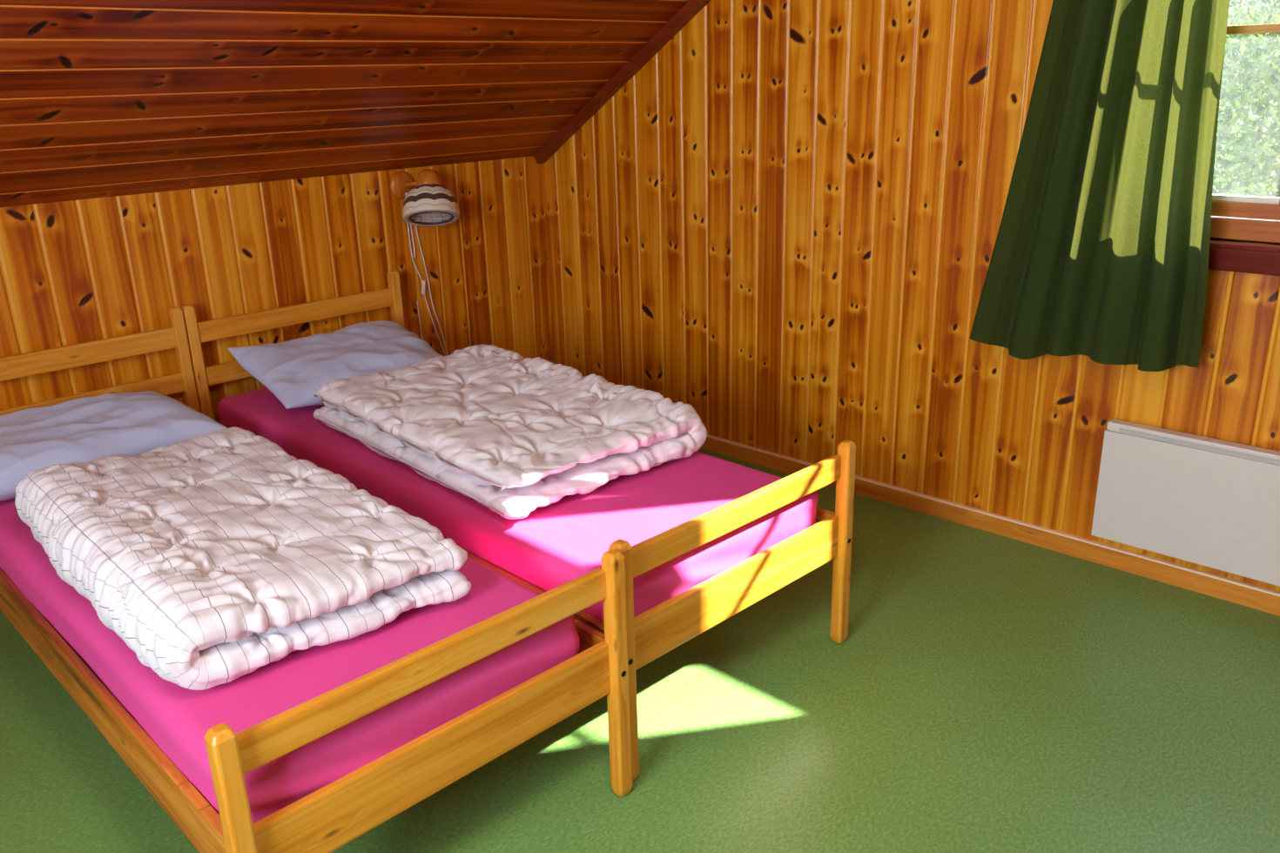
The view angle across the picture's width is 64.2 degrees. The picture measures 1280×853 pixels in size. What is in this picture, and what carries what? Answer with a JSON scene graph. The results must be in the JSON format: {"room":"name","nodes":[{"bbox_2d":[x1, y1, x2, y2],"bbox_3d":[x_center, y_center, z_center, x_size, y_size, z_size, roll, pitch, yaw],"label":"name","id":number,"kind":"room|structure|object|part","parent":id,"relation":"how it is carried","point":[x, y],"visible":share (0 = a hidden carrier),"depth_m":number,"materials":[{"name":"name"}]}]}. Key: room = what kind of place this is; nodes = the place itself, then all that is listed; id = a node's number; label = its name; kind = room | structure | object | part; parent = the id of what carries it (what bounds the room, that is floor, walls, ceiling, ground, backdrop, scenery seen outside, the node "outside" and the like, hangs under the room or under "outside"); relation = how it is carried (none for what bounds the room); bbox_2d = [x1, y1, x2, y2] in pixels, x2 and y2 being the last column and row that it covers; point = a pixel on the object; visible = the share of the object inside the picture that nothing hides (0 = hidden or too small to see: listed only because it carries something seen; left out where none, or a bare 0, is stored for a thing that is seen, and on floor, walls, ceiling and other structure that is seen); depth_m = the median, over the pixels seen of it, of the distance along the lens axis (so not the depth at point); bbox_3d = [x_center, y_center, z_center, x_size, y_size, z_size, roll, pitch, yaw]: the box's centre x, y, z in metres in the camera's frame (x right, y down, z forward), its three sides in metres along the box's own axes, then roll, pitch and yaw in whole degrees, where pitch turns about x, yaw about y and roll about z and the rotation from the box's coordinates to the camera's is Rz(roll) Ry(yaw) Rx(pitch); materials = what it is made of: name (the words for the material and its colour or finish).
{"room":"attic bedroom","nodes":[
{"label":"attic bedroom","id":0,"kind":"room"},
{"bbox_2d":[0,155,552,423],"bbox_3d":[-1.942,-0.073,3.095,0.160,1.256,4.305,16,26,41],"label":"wall","id":1,"kind":"structure","parent":0,"point":[81,271],"depth_m":3.51,"materials":[{"name":"brown wood"}]},
{"bbox_2d":[390,168,459,356],"bbox_3d":[-0.779,-0.526,3.936,0.230,0.905,0.226,16,26,41],"label":"wall lamp","id":2,"kind":"object","parent":1,"relation":"attached to","point":[429,203],"visible":0.94,"depth_m":3.81,"materials":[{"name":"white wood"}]},
{"bbox_3d":[-0.893,-0.909,3.847,0.023,0.104,0.104,16,26,41],"label":"wall plate","id":3,"kind":"part","parent":2,"relation":"part of","materials":[{"name":"brown wood"}]},
{"bbox_3d":[-0.843,-0.915,3.840,0.094,0.031,0.019,-1,19,1],"label":"arm","id":4,"kind":"part","parent":2,"relation":"part of","materials":[{"name":"brown wood"}]},
{"bbox_3d":[-0.878,-0.770,3.905,0.009,0.251,0.026,1,19,8],"label":"cord","id":5,"kind":"part","parent":2,"relation":"part of","materials":[{"name":"white plastic"}]},
{"bbox_3d":[-0.867,-0.353,4.058,0.005,0.302,0.018,16,26,41],"label":"cord","id":6,"kind":"part","parent":2,"relation":"part of","materials":[{"name":"white plastic"}]},
{"bbox_2d":[421,280,425,294],"bbox_3d":[-0.851,-0.547,4.007,0.014,0.056,0.022,16,26,41],"label":"switch","id":7,"kind":"object","parent":2,"relation":"attached to","point":[423,282],"depth_m":4.00,"materials":[{"name":"white plastic"}]},
{"bbox_3d":[-0.826,-0.516,4.039,0.020,0.821,0.155,16,26,41],"label":"cord","id":8,"kind":"part","parent":2,"relation":"part of","materials":[{"name":"white plastic"}]},
{"bbox_3d":[-0.826,-0.556,4.032,0.014,0.741,0.145,16,26,41],"label":"cord","id":9,"kind":"part","parent":2,"relation":"part of","materials":[{"name":"white plastic"}]},
{"bbox_2d":[416,168,441,186],"bbox_3d":[-0.795,-0.918,3.833,0.101,0.097,0.099,16,26,41],"label":"socket","id":10,"kind":"object","parent":2,"relation":"attached to","point":[427,177],"depth_m":3.80,"materials":[{"name":"brown wood"}]},
{"bbox_3d":[-0.786,-0.825,3.820,0.211,0.169,0.211,16,26,41],"label":"lamp shade","id":11,"kind":"part","parent":2,"relation":"part of","materials":[{"name":"beige fabric"}]},
{"bbox_2d":[0,0,688,207],"bbox_3d":[-1.254,-0.953,2.139,1.730,1.094,4.200,16,26,41],"label":"ceiling","id":12,"kind":"structure","parent":0,"point":[99,98],"depth_m":2.99,"materials":[{"name":"brown wood"}]},
{"bbox_2d":[0,448,1279,852],"bbox_3d":[0.215,1.051,1.438,5.910,0.100,4.460,16,26,41],"label":"floor","id":13,"kind":"structure","parent":0,"point":[984,691],"depth_m":2.29,"materials":[{"name":"green carpet"}]},
{"bbox_2d":[0,306,633,852],"bbox_3d":[-1.037,0.286,2.450,0.800,0.750,2.088,-19,26,-41],"label":"bed","id":14,"kind":"object","parent":13,"relation":"on","point":[334,815],"visible":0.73,"depth_m":1.79,"materials":[{"name":"brown wood"}]},
{"bbox_3d":[-1.764,-0.199,3.055,0.732,0.067,0.018,-19,26,-41],"label":"head rail","id":15,"kind":"part","parent":14,"relation":"part of","materials":[{"name":"brown wood"}]},
{"bbox_3d":[-1.760,-0.057,3.104,0.732,0.063,0.018,-19,26,-41],"label":"head rail","id":16,"kind":"part","parent":14,"relation":"part of","materials":[{"name":"brown wood"}]},
{"bbox_3d":[-1.311,0.452,2.222,0.019,0.112,2.018,-19,26,-41],"label":"rail","id":17,"kind":"part","parent":14,"relation":"part of","materials":[{"name":"brown wood"}]},
{"bbox_3d":[-1.485,-0.029,3.398,0.036,0.750,0.036,-19,26,-41],"label":"head post","id":18,"kind":"part","parent":14,"relation":"part of","materials":[{"name":"brown wood"}]},
{"bbox_3d":[-0.589,0.691,1.534,0.036,0.559,0.036,-19,26,-41],"label":"foot post","id":19,"kind":"part","parent":14,"relation":"part of","materials":[{"name":"brown wood"}]},
{"bbox_2d":[0,498,579,823],"bbox_3d":[-1.045,0.296,2.429,0.713,0.149,1.975,-19,26,-41],"label":"mattress","id":20,"kind":"object","parent":14,"relation":"on","point":[178,718],"visible":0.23,"depth_m":1.80,"materials":[{"name":"pink fabric"}]},
{"bbox_2d":[0,390,227,500],"bbox_3d":[-1.546,0.031,2.779,0.450,0.148,0.670,15,25,40],"label":"pillow","id":21,"kind":"object","parent":20,"relation":"on","point":[86,429],"visible":0.8,"depth_m":2.73,"materials":[{"name":"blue fabric"}]},
{"bbox_2d":[14,426,471,690],"bbox_3d":[-0.899,0.212,2.154,0.599,0.179,1.089,-19,26,-41],"label":"duvet","id":22,"kind":"object","parent":20,"relation":"on","point":[216,557],"visible":1,"depth_m":1.94,"materials":[{"name":"white fabric"}]},
{"bbox_3d":[-0.331,0.391,1.724,0.732,0.062,0.020,-19,26,-41],"label":"foot rail","id":23,"kind":"part","parent":14,"relation":"part of","materials":[{"name":"brown wood"}]},
{"bbox_3d":[-0.326,0.568,1.785,0.732,0.113,0.020,-19,26,-41],"label":"foot rail","id":24,"kind":"part","parent":14,"relation":"part of","materials":[{"name":"brown wood"}]},
{"bbox_3d":[-0.761,0.262,2.729,0.019,0.112,2.018,-19,26,-41],"label":"rail","id":25,"kind":"part","parent":14,"relation":"part of","materials":[{"name":"brown wood"}]},
{"bbox_3d":[-0.045,0.503,2.037,0.036,0.559,0.036,-19,26,-41],"label":"foot post","id":26,"kind":"part","parent":14,"relation":"part of","materials":[{"name":"brown wood"}]},
{"bbox_2d":[181,270,855,781],"bbox_3d":[-0.472,0.086,2.986,0.800,0.750,2.067,-19,26,-41],"label":"bed","id":27,"kind":"object","parent":13,"relation":"on","point":[656,631],"visible":0.48,"depth_m":2.38,"materials":[{"name":"brown wood"}]},
{"bbox_3d":[-1.456,-0.038,3.425,0.036,0.750,0.036,-19,26,-41],"label":"head post","id":28,"kind":"part","parent":27,"relation":"part of","materials":[{"name":"brown wood"}]},
{"bbox_3d":[-1.187,-0.255,3.633,0.732,0.063,0.018,-19,26,-41],"label":"head rail","id":29,"kind":"part","parent":27,"relation":"part of","materials":[{"name":"brown wood"}]},
{"bbox_3d":[-1.191,-0.397,3.584,0.732,0.067,0.018,-19,26,-41],"label":"head rail","id":30,"kind":"part","parent":27,"relation":"part of","materials":[{"name":"brown wood"}]},
{"bbox_3d":[-0.912,-0.227,3.927,0.036,0.750,0.036,-19,26,-41],"label":"head post","id":31,"kind":"part","parent":27,"relation":"part of","materials":[{"name":"brown wood"}]},
{"bbox_2d":[217,387,818,621],"bbox_3d":[-0.475,0.095,2.968,0.713,0.149,1.955,-19,26,-41],"label":"mattress","id":32,"kind":"object","parent":27,"relation":"on","point":[565,540],"visible":0.32,"depth_m":2.45,"materials":[{"name":"pink fabric"}]},
{"bbox_2d":[226,320,442,409],"bbox_3d":[-0.979,-0.214,3.404,0.620,0.176,0.443,-17,25,-38],"label":"pillow","id":33,"kind":"object","parent":32,"relation":"on","point":[293,371],"visible":0.79,"depth_m":3.30,"materials":[{"name":"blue fabric"}]},
{"bbox_2d":[313,344,707,519],"bbox_3d":[-0.405,-0.040,2.874,0.716,0.161,1.098,-19,26,-41],"label":"duvet","id":34,"kind":"object","parent":32,"relation":"on","point":[511,434],"visible":1,"depth_m":2.66,"materials":[{"name":"white fabric"}]},
{"bbox_3d":[-0.746,0.252,2.758,0.019,0.112,1.997,-19,26,-41],"label":"rail","id":35,"kind":"part","parent":27,"relation":"part of","materials":[{"name":"brown wood"}]},
{"bbox_3d":[-0.031,0.488,2.077,0.036,0.559,0.036,-19,26,-41],"label":"foot post","id":36,"kind":"part","parent":27,"relation":"part of","materials":[{"name":"brown wood"}]},
{"bbox_3d":[0.232,0.365,2.328,0.732,0.113,0.020,-19,26,-41],"label":"foot rail","id":37,"kind":"part","parent":27,"relation":"part of","materials":[{"name":"brown wood"}]},
{"bbox_3d":[0.227,0.189,2.267,0.732,0.062,0.020,-19,26,-41],"label":"foot rail","id":38,"kind":"part","parent":27,"relation":"part of","materials":[{"name":"brown wood"}]},
{"bbox_3d":[-0.196,0.062,3.265,0.019,0.112,1.997,-19,26,-41],"label":"rail","id":39,"kind":"part","parent":27,"relation":"part of","materials":[{"name":"brown wood"}]},
{"bbox_3d":[0.513,0.300,2.579,0.036,0.559,0.036,-19,26,-41],"label":"foot post","id":40,"kind":"part","parent":27,"relation":"part of","materials":[{"name":"brown wood"}]},
{"bbox_2d":[541,0,1279,592],"bbox_3d":[1.624,-0.733,2.510,5.820,2.700,0.160,16,26,41],"label":"wall","id":41,"kind":"structure","parent":0,"point":[783,227],"depth_m":3.37,"materials":[{"name":"brown wood"}]},
{"bbox_2d":[533,0,710,163],"bbox_3d":[0.186,-1.462,3.549,1.747,1.123,0.042,16,26,41],"label":"trim","id":42,"kind":"structure","parent":41,"relation":"attached to","point":[691,8],"depth_m":3.84,"materials":[{"name":"brown wood"}]},
{"bbox_2d":[700,434,1279,616],"bbox_3d":[1.653,0.459,2.795,5.660,0.060,0.016,16,26,41],"label":"baseboard","id":43,"kind":"structure","parent":41,"relation":"attached to","point":[1237,592],"depth_m":3.16,"materials":[{"name":"brown wood"}]},
{"bbox_2d":[1091,418,1279,586],"bbox_3d":[1.703,0.248,2.631,0.998,0.352,0.062,16,26,41],"label":"heater","id":44,"kind":"object","parent":41,"relation":"attached to","point":[1214,503],"visible":1,"depth_m":2.77,"materials":[{"name":"white metal"}]},
{"bbox_3d":[1.694,0.096,2.571,0.994,0.024,0.040,16,26,41],"label":"trim","id":45,"kind":"part","parent":44,"relation":"part of","materials":[{"name":"white metal"}]},
{"bbox_2d":[1118,427,1279,464],"bbox_3d":[1.682,0.104,2.556,0.930,0.010,0.002,16,26,41],"label":"grille","id":46,"kind":"object","parent":44,"relation":"attached to","point":[1213,448],"depth_m":2.73,"materials":[{"name":"white metal"}]},
{"bbox_2d":[1208,23,1279,276],"bbox_3d":[1.646,-0.935,2.380,1.000,1.155,0.184,16,26,41],"label":"window","id":47,"kind":"structure","parent":41,"relation":"in","point":[1253,218],"depth_m":2.59,"materials":[{"name":"red wood"}]},
{"bbox_3d":[1.668,-0.483,2.547,0.880,0.051,0.055,16,26,41],"label":"rail","id":48,"kind":"part","parent":47,"relation":"part of","materials":[{"name":"brown wood"}]},
{"bbox_3d":[1.564,-1.470,2.090,1.500,0.024,0.084,16,26,41],"label":"curtain rod","id":49,"kind":"object","parent":41,"relation":"attached to","visible":0},
{"bbox_2d":[970,0,1229,371],"bbox_3d":[1.222,-0.847,2.609,0.660,1.447,0.083,16,26,41],"label":"curtain","id":50,"kind":"object","parent":49,"relation":"hanging from","point":[1101,252],"visible":1,"depth_m":2.67,"materials":[{"name":"green fabric"}]},
{"label":"outside","id":51,"kind":"structure","parent":0,"visible":0},
{"bbox_2d":[1212,0,1279,195],"bbox_3d":[20.915,-10.057,24.993,70.000,12.077,60.000,16,26,41],"label":"meadow","id":52,"kind":"structure","parent":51,"point":[1230,12],"depth_m":26.09,"materials":[{"name":"green plant"}]},
{"bbox_2d":[1212,0,1279,197],"bbox_3d":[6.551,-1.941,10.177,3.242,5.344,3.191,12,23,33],"label":"tree","id":53,"kind":"object","parent":52,"relation":"on","point":[1229,88],"visible":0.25,"depth_m":9.37,"materials":[{"name":"green plant"}]},
{"bbox_2d":[1228,0,1270,55],"bbox_3d":[9.357,-7.681,21.218,6.265,8.848,5.892,16,26,41],"label":"tree","id":54,"kind":"object","parent":52,"relation":"on","point":[1247,1],"visible":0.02,"depth_m":19.23,"materials":[{"name":"green plant"}]}
]}

